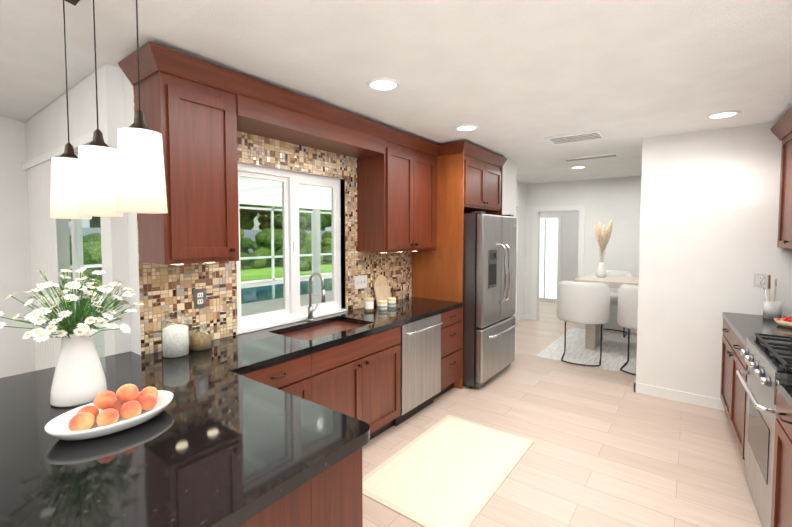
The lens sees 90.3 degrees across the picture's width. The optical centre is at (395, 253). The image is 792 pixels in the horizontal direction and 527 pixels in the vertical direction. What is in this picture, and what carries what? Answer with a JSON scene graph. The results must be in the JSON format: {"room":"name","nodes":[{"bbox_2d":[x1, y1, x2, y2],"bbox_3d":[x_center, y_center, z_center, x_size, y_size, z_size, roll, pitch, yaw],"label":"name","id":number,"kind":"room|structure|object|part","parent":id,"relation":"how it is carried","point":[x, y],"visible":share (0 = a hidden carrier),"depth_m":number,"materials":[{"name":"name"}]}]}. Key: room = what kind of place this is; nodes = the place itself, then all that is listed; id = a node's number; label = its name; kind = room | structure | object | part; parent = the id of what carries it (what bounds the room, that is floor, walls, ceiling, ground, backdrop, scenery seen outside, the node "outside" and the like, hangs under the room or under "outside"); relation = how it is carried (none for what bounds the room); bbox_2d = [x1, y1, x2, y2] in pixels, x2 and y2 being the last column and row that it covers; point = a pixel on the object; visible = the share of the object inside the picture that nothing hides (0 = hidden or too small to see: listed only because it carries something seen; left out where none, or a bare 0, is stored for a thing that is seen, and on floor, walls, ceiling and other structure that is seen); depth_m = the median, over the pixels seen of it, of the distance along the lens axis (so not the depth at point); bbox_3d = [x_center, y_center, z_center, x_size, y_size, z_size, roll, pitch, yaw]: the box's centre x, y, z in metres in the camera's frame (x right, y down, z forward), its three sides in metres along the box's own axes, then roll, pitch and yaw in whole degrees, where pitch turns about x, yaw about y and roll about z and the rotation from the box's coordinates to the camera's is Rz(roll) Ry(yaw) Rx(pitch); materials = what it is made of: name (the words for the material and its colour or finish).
{"room":"kitchen","nodes":[
{"label":"kitchen","id":0,"kind":"room"},
{"bbox_2d":[0,115,34,377],"bbox_3d":[-4.723,-0.484,1.244,0.140,3.950,5.690,2,3,37],"label":"wall","id":1,"kind":"structure","parent":0,"point":[16,354],"depth_m":3.25,"materials":[{"name":"paint"}]},
{"bbox_2d":[24,64,130,364],"bbox_3d":[-2.269,0.180,2.852,1.890,2.480,0.220,2,3,37],"label":"wall","id":2,"kind":"structure","parent":0,"point":[46,129],"depth_m":2.26,"materials":[{"name":"paint"}]},
{"bbox_2d":[56,216,104,356],"bbox_3d":[-2.271,0.396,2.826,1.530,2.050,0.060,2,3,37],"label":"sliding door","id":3,"kind":"structure","parent":2,"relation":"in","point":[77,254],"depth_m":2.79,"materials":[{"name":"white glass"}]},
{"bbox_2d":[22,132,92,370],"bbox_3d":[-2.336,0.345,2.738,1.630,2.080,0.045,2,3,37],"label":"door blind","id":4,"kind":"object","parent":3,"relation":"attached to","point":[43,240],"visible":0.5,"depth_m":2.91,"materials":[{"name":"white fabric"}]},
{"bbox_2d":[123,72,526,355],"bbox_3d":[0.467,0.092,4.803,0.140,2.480,6.470,2,3,37],"label":"wall","id":5,"kind":"structure","parent":0,"point":[128,98],"depth_m":2.26,"materials":[{"name":"paint"}]},
{"bbox_2d":[128,45,243,264],"bbox_3d":[-1.157,-0.477,2.207,0.332,1.050,0.408,2,3,37],"label":"upper cabinet","id":6,"kind":"object","parent":5,"relation":"attached to","point":[197,107],"depth_m":2.08,"materials":[{"name":"brown wood"}]},
{"bbox_3d":[-0.073,-1.006,3.349,0.666,0.095,3.720,2,3,37],"label":"crown","id":7,"kind":"part","parent":6,"relation":"part of","materials":[{"name":"brown wood"}]},
{"bbox_2d":[133,85,411,355],"bbox_3d":[-0.624,-0.222,3.212,0.006,1.490,2.640,2,3,37],"label":"wall tile","id":8,"kind":"structure","parent":5,"relation":"attached to","point":[163,289],"depth_m":2.63,"materials":[{"name":"tile"}]},
{"bbox_2d":[193,288,205,308],"bbox_3d":[-1.213,0.278,2.438,0.009,0.118,0.075,2,3,37],"label":"outlet","id":9,"kind":"object","parent":8,"relation":"attached to","point":[199,298],"visible":1,"depth_m":2.44,"materials":[{"name":"silver metal"}]},
{"bbox_2d":[355,275,366,288],"bbox_3d":[-0.319,0.265,3.624,0.014,0.118,0.165,2,3,37],"label":"light switch","id":10,"kind":"object","parent":8,"relation":"attached to","point":[360,281],"visible":1,"depth_m":3.62,"materials":[{"name":"white plastic"}]},
{"bbox_2d":[236,163,346,333],"bbox_3d":[-0.796,-0.052,3.074,0.117,1.157,1.044,2,3,37],"label":"kitchen window","id":11,"kind":"structure","parent":5,"relation":"in","point":[293,310],"depth_m":3.07,"materials":[{"name":"white plastic"}]},
{"bbox_2d":[356,125,439,252],"bbox_3d":[0.044,-0.549,3.804,0.332,1.050,0.870,2,3,37],"label":"upper cabinet","id":12,"kind":"object","parent":5,"relation":"attached to","point":[398,174],"depth_m":3.53,"materials":[{"name":"brown wood"}]},
{"bbox_2d":[440,141,503,212],"bbox_3d":[0.718,-0.798,4.463,0.618,0.610,0.968,2,3,37],"label":"upper cabinet","id":13,"kind":"object","parent":5,"relation":"attached to","point":[471,178],"depth_m":4.02,"materials":[{"name":"brown wood"}]},
{"bbox_2d":[518,314,526,322],"bbox_3d":[2.289,1.181,7.138,0.030,0.095,0.390,2,3,37],"label":"baseboard","id":14,"kind":"structure","parent":5,"relation":"attached to","point":[523,317],"depth_m":7.15,"materials":[{"name":"white"}]},
{"bbox_2d":[0,0,791,183],"bbox_3d":[1.251,-1.562,2.656,7.940,1.018,15.200,2,3,37],"label":"ceiling","id":15,"kind":"structure","parent":0,"point":[518,81],"depth_m":2.10,"materials":[{"name":"paint"}]},
{"bbox_2d":[50,0,167,218],"bbox_3d":[-0.997,-0.595,1.322,0.960,0.936,0.142,2,3,37],"label":"pendant light","id":16,"kind":"object","parent":15,"relation":"hanging from","point":[98,176],"visible":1,"depth_m":1.30,"materials":[{"name":"white glass"}]},
{"bbox_2d":[366,77,399,90],"bbox_3d":[-0.078,-1.037,2.427,0.210,0.010,0.210,2,3,37],"label":"recessed light","id":17,"kind":"object","parent":15,"relation":"in","point":[383,84],"visible":1,"depth_m":2.42,"materials":[{"name":"white plastic"}]},
{"bbox_2d":[454,124,478,131],"bbox_3d":[0.611,-1.081,3.409,0.210,0.010,0.210,2,3,37],"label":"recessed light","id":18,"kind":"object","parent":15,"relation":"in","point":[466,128],"visible":1,"depth_m":3.40,"materials":[{"name":"white plastic"}]},
{"bbox_2d":[544,130,605,144],"bbox_3d":[1.705,-1.096,3.750,0.480,0.012,0.340,2,3,37],"label":"ceiling vent","id":19,"kind":"object","parent":15,"relation":"in","point":[578,137],"visible":1,"depth_m":3.72,"materials":[{"name":"white metal"}]},
{"bbox_2d":[570,166,586,168],"bbox_3d":[2.489,-1.169,5.374,0.210,0.010,0.210,2,3,37],"label":"recessed light","id":20,"kind":"object","parent":15,"relation":"in","point":[577,167],"visible":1,"depth_m":5.38,"materials":[{"name":"white plastic"}]},
{"bbox_2d":[562,152,619,161],"bbox_3d":[2.292,-1.130,4.647,0.600,0.024,0.140,2,3,37],"label":"ceiling vent","id":21,"kind":"object","parent":15,"relation":"in","point":[591,157],"visible":1,"depth_m":4.59,"materials":[{"name":"white metal"}]},
{"bbox_2d":[706,110,740,118],"bbox_3d":[2.521,-1.065,3.038,0.210,0.010,0.210,2,3,37],"label":"recessed light","id":22,"kind":"object","parent":15,"relation":"in","point":[724,114],"visible":1,"depth_m":3.02,"materials":[{"name":"white plastic"}]},
{"bbox_2d":[502,157,516,315],"bbox_3d":[1.155,0.080,5.087,0.620,2.480,0.450,2,3,37],"label":"wall","id":23,"kind":"structure","parent":0,"point":[509,189],"depth_m":4.85,"materials":[{"name":"paint"}]},
{"bbox_2d":[540,211,578,281],"bbox_3d":[4.257,-0.088,8.813,4.240,2.480,0.140,2,3,37],"label":"wall","id":24,"kind":"structure","parent":0,"point":[569,243],"depth_m":8.95,"materials":[{"name":"paint"}]},
{"bbox_2d":[539,215,561,301],"bbox_3d":[3.508,0.122,9.265,0.690,2.020,0.052,2,3,37],"label":"window","id":25,"kind":"structure","parent":24,"relation":"in","point":[550,255],"depth_m":9.18,"materials":[{"name":"white glass"}]},
{"bbox_2d":[362,301,762,526],"bbox_3d":[1.251,1.454,2.792,7.940,0.060,15.200,2,3,37],"label":"floor","id":26,"kind":"structure","parent":0,"point":[609,448],"depth_m":2.85,"materials":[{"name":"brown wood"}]},
{"bbox_2d":[244,349,327,404],"bbox_3d":[-0.889,1.023,2.357,0.674,0.839,0.626,2,3,37],"label":"base cabinet","id":27,"kind":"object","parent":26,"relation":"on","point":[306,375],"depth_m":2.32,"materials":[{"name":"brown wood"}]},
{"bbox_2d":[240,449,362,526],"bbox_3d":[-0.529,1.072,1.277,0.525,0.839,0.711,2,3,37],"label":"base cabinet","id":28,"kind":"object","parent":26,"relation":"on","point":[334,499],"depth_m":1.24,"materials":[{"name":"brown wood"}]},
{"bbox_2d":[0,369,375,526],"bbox_3d":[-0.752,0.632,1.256,0.945,0.040,1.020,2,3,37],"label":"countertop","id":29,"kind":"structure","parent":28,"relation":"on","point":[226,447],"depth_m":1.17,"materials":[{"name":"black stone"}]},
{"bbox_2d":[44,384,172,439],"bbox_3d":[-1.000,0.541,1.401,0.266,0.126,0.380,2,3,37],"label":"bowl","id":30,"kind":"object","parent":29,"relation":"on","point":[107,412],"visible":1,"depth_m":1.36,"materials":[{"name":"white ceramic"}]},
{"bbox_2d":[284,321,403,435],"bbox_3d":[-0.495,0.998,2.918,0.628,0.839,0.969,2,3,37],"label":"base cabinet","id":31,"kind":"object","parent":26,"relation":"on","point":[366,373],"depth_m":2.86,"materials":[{"name":"brown wood"}]},
{"bbox_2d":[0,297,462,436],"bbox_3d":[-0.691,0.564,2.759,0.763,0.040,3.500,2,3,37],"label":"countertop","id":32,"kind":"structure","parent":31,"relation":"on","point":[25,397],"depth_m":2.10,"materials":[{"name":"black stone"}]},
{"bbox_2d":[0,266,143,407],"bbox_3d":[-1.292,0.329,1.587,0.467,0.535,0.479,2,3,37],"label":"vase","id":33,"kind":"object","parent":32,"relation":"on","point":[79,378],"visible":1,"depth_m":1.55,"materials":[{"name":"white ceramic"}]},
{"bbox_2d":[161,310,189,358],"bbox_3d":[-1.228,0.447,2.194,0.140,0.244,0.140,2,3,37],"label":"jar","id":34,"kind":"object","parent":32,"relation":"on","point":[175,340],"visible":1,"depth_m":2.15,"materials":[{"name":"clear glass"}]},
{"bbox_2d":[189,323,211,351],"bbox_3d":[-1.149,0.494,2.318,0.124,0.139,0.124,2,3,37],"label":"jar","id":35,"kind":"object","parent":32,"relation":"on","point":[200,341],"visible":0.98,"depth_m":2.28,"materials":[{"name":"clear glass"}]},
{"bbox_2d":[307,272,325,320],"bbox_3d":[-0.601,0.338,3.066,0.194,0.385,0.107,2,3,37],"label":"faucet","id":36,"kind":"object","parent":32,"relation":"on","point":[310,308],"depth_m":3.07,"materials":[{"name":"silver metal"}]},
{"bbox_2d":[364,297,373,311],"bbox_3d":[-0.239,0.454,3.479,0.084,0.115,0.085,2,3,37],"label":"candle jar","id":37,"kind":"object","parent":32,"relation":"on","point":[368,304],"visible":1,"depth_m":3.44,"materials":[{"name":"beige"}]},
{"bbox_2d":[374,275,390,305],"bbox_3d":[-0.133,0.355,3.808,0.077,0.282,0.210,2,3,37],"label":"cutting board","id":38,"kind":"object","parent":32,"relation":"on","point":[381,288],"visible":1,"depth_m":3.79,"materials":[{"name":"brown wood"}]},
{"bbox_2d":[378,300,386,310],"bbox_3d":[-0.119,0.468,3.539,0.079,0.082,0.080,2,3,37],"label":"jar","id":39,"kind":"object","parent":32,"relation":"on","point":[382,305],"visible":1,"depth_m":3.50,"materials":[{"name":"white ceramic"}]},
{"bbox_2d":[388,297,395,307],"bbox_3d":[-0.040,0.461,3.686,0.079,0.082,0.080,2,3,37],"label":"jar","id":40,"kind":"object","parent":32,"relation":"on","point":[391,302],"visible":1,"depth_m":3.65,"materials":[{"name":"white ceramic"}]},
{"bbox_2d":[404,313,443,420],"bbox_3d":[-0.038,0.971,3.527,0.628,0.839,0.673,2,3,37],"label":"dishwasher","id":41,"kind":"object","parent":26,"relation":"on","point":[423,337],"depth_m":3.37,"materials":[{"name":"silver metal"}]},
{"bbox_2d":[362,415,533,526],"bbox_3d":[0.377,1.424,2.684,0.730,0.008,1.220,2,3,37],"label":"kitchen rug","id":42,"kind":"object","parent":26,"relation":"on","point":[450,471],"visible":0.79,"depth_m":2.55,"materials":[{"name":"beige fabric"}]},
{"bbox_2d":[444,305,462,392],"bbox_3d":[0.291,0.951,3.964,0.628,0.839,0.423,2,3,37],"label":"base cabinet","id":43,"kind":"object","parent":26,"relation":"on","point":[453,318],"depth_m":3.82,"materials":[{"name":"brown wood"}]},
{"bbox_2d":[462,211,516,387],"bbox_3d":[0.843,0.458,4.406,0.857,1.785,0.910,2,3,37],"label":"fridge","id":44,"kind":"object","parent":26,"relation":"on","point":[489,282],"visible":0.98,"depth_m":3.96,"materials":[{"name":"silver metal"}]},
{"bbox_3d":[1.153,0.263,4.170,0.088,1.149,0.744,2,3,37],"label":"handle","id":45,"kind":"part","parent":44,"relation":"part of","materials":[{"name":"silver metal"}]},
{"bbox_2d":[535,327,636,373],"bbox_3d":[3.128,1.310,5.254,1.900,0.006,1.960,2,3,37],"label":"dining rug","id":46,"kind":"object","parent":26,"relation":"on","point":[614,351],"visible":0.43,"depth_m":5.24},
{"bbox_2d":[557,281,609,366],"bbox_3d":[2.314,0.829,4.902,0.599,0.981,0.593,2,3,37],"label":"dining chair","id":47,"kind":"object","parent":46,"relation":"on","point":[583,302],"visible":1,"depth_m":4.67,"materials":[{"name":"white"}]},
{"bbox_2d":[574,275,638,349],"bbox_3d":[3.239,0.831,5.256,1.450,0.947,0.830,2,3,37],"label":"dining table","id":48,"kind":"object","parent":46,"relation":"on","point":[592,335],"visible":0.29,"depth_m":5.32,"materials":[{"name":"beige wood"}]},
{"bbox_2d":[595,219,612,277],"bbox_3d":[2.894,-0.064,5.505,0.219,0.818,0.305,2,3,37],"label":"vase","id":49,"kind":"object","parent":48,"relation":"on","point":[603,235],"visible":1,"depth_m":5.49,"materials":[{"name":"white ceramic"}]},
{"bbox_2d":[591,270,632,337],"bbox_3d":[3.352,0.773,6.145,0.598,0.981,0.589,2,3,37],"label":"dining chair","id":50,"kind":"object","parent":46,"relation":"on","point":[613,296],"visible":0.25,"depth_m":6.16,"materials":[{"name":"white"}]},
{"bbox_3d":[3.325,0.700,6.106,0.500,0.150,0.500,2,3,37],"label":"seat","id":51,"kind":"part","parent":50,"relation":"part of","materials":[{"name":"white fabric"}]},
{"bbox_2d":[617,284,637,374],"bbox_3d":[2.861,0.848,4.491,0.600,0.981,0.588,2,3,37],"label":"dining chair","id":52,"kind":"object","parent":46,"relation":"on","point":[627,315],"visible":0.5,"depth_m":4.42,"materials":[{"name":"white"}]},
{"bbox_2d":[720,108,791,526],"bbox_3d":[2.309,0.245,2.075,0.661,2.420,2.855,2,3,34],"label":"kitchen cabinets","id":53,"kind":"object","parent":26,"relation":"on","point":[738,329],"visible":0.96,"depth_m":2.80,"materials":[{"name":"brown wood"}]},
{"bbox_2d":[722,312,791,407],"bbox_3d":[2.320,0.595,2.083,0.633,0.040,2.855,2,3,34],"label":"countertop","id":54,"kind":"structure","parent":53,"relation":"on","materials":[{"name":"black stone"}]},
{"bbox_2d":[761,275,781,318],"bbox_3d":[3.029,0.348,3.178,0.131,0.354,0.141,2,3,34],"label":"utensil crock","id":55,"kind":"object","parent":53,"relation":"on","point":[772,309],"visible":0.96,"depth_m":3.15,"materials":[{"name":"ceramic"}]},
{"bbox_3d":[2.663,-0.925,2.295,0.373,0.102,2.008,2,3,34],"label":"crown","id":56,"kind":"part","parent":53,"relation":"part of","materials":[{"name":"brown wood"}]},
{"bbox_2d":[774,316,791,327],"bbox_3d":[2.884,0.498,2.885,0.170,0.079,0.170,2,3,34],"label":"bowl","id":57,"kind":"object","parent":53,"relation":"on","point":[786,321],"visible":1,"depth_m":2.87,"materials":[{"name":"brown wood"}]},
{"bbox_2d":[736,333,791,526],"bbox_3d":[2.234,0.983,2.024,0.688,0.949,0.758,2,3,34],"label":"range","id":58,"kind":"object","parent":26,"relation":"on","point":[768,360],"visible":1,"depth_m":2.11,"materials":[{"name":"silver metal"}]},
{"bbox_2d":[525,176,641,324],"bbox_3d":[4.109,0.037,6.037,7.340,2.480,0.120,2,3,37],"label":"wall","id":59,"kind":"structure","parent":0,"point":[616,200],"depth_m":6.47,"materials":[{"name":"paint"}]},
{"bbox_2d":[531,205,584,325],"bbox_3d":[2.864,0.203,6.970,0.870,2.065,0.138,2,3,37],"label":"door frame","id":60,"kind":"structure","parent":59,"relation":"attached to","point":[536,261],"depth_m":7.11,"materials":[{"name":"white wood"}]},
{"bbox_2d":[582,324,636,332],"bbox_3d":[5.051,1.264,5.301,4.685,0.095,0.014,2,3,37],"label":"baseboard","id":61,"kind":"structure","parent":59,"relation":"attached to","point":[607,326],"depth_m":6.40,"materials":[{"name":"white"}]},
{"bbox_2d":[636,121,791,398],"bbox_3d":[2.981,0.152,3.473,1.420,2.480,0.140,2,3,37],"label":"wall","id":62,"kind":"structure","parent":0,"point":[709,215],"depth_m":3.55,"materials":[{"name":"paint"}]},
{"bbox_2d":[634,381,724,410],"bbox_3d":[2.673,1.337,3.661,0.794,0.095,0.014,2,3,37],"label":"baseboard","id":63,"kind":"structure","parent":62,"relation":"attached to","point":[689,398],"depth_m":3.67,"materials":[{"name":"white"}]},
{"bbox_2d":[753,273,765,287],"bbox_3d":[3.064,0.229,3.320,0.075,0.118,0.009,2,3,37],"label":"outlet","id":64,"kind":"object","parent":62,"relation":"attached to","point":[758,278],"visible":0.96,"depth_m":3.32,"materials":[{"name":"white plastic"}]},
{"label":"outside","id":65,"kind":"structure","parent":0,"visible":0},
{"bbox_2d":[85,274,331,357],"bbox_3d":[-1.585,1.162,9.975,9.290,0.080,11.910,2,3,37],"label":"deck","id":66,"kind":"object","parent":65,"point":[278,306],"depth_m":8.96,"materials":[{"name":"grey concrete"}]},
{"bbox_2d":[70,206,331,299],"bbox_3d":[-3.536,-0.547,11.365,3.750,3.210,11.920,2,3,37],"label":"cage","id":67,"kind":"object","parent":66,"relation":"on","point":[317,257],"depth_m":10.37,"materials":[{"name":"white"}]},
{"bbox_2d":[88,278,331,316],"bbox_3d":[-3.527,1.071,10.999,2.350,0.008,8.600,2,3,37],"label":"pool","id":68,"kind":"object","parent":66,"relation":"on","point":[266,290],"depth_m":10.98,"materials":[{"name":"teal liquid"}]},
{"bbox_3d":[1.307,-0.547,2.660,8.080,3.950,15.480,2,3,37],"label":"wall","id":69,"kind":"structure","parent":0,"visible":0},
{"bbox_2d":[239,177,330,209],"bbox_3d":[-0.018,-1.198,8.691,5.370,0.230,11.910,2,3,37],"label":"roof","id":70,"kind":"structure","parent":69,"relation":"attached to","point":[253,184],"depth_m":7.75,"materials":[{"name":"white"}]},
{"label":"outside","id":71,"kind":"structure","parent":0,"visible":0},
{"bbox_2d":[92,262,331,296],"bbox_3d":[-26.623,-0.337,44.952,122.000,0.060,120.000,2,3,37],"label":"lawn","id":72,"kind":"structure","parent":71,"point":[251,277],"depth_m":17.57,"materials":[{"name":"green plant"}]},
{"bbox_2d":[69,204,331,293],"bbox_3d":[-7.592,-4.454,27.466,20.613,10.328,52.780,2,3,37],"label":"garden","id":73,"kind":"object","parent":72,"relation":"on","point":[249,215],"depth_m":19.99,"materials":[{"name":"green plant"}]},
{"bbox_2d":[252,213,280,229],"bbox_3d":[-16.422,-3.602,45.899,10.200,6.420,13.200,2,3,37],"label":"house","id":74,"kind":"structure","parent":72,"relation":"on","point":[256,226],"depth_m":41.05,"materials":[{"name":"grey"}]}
]}

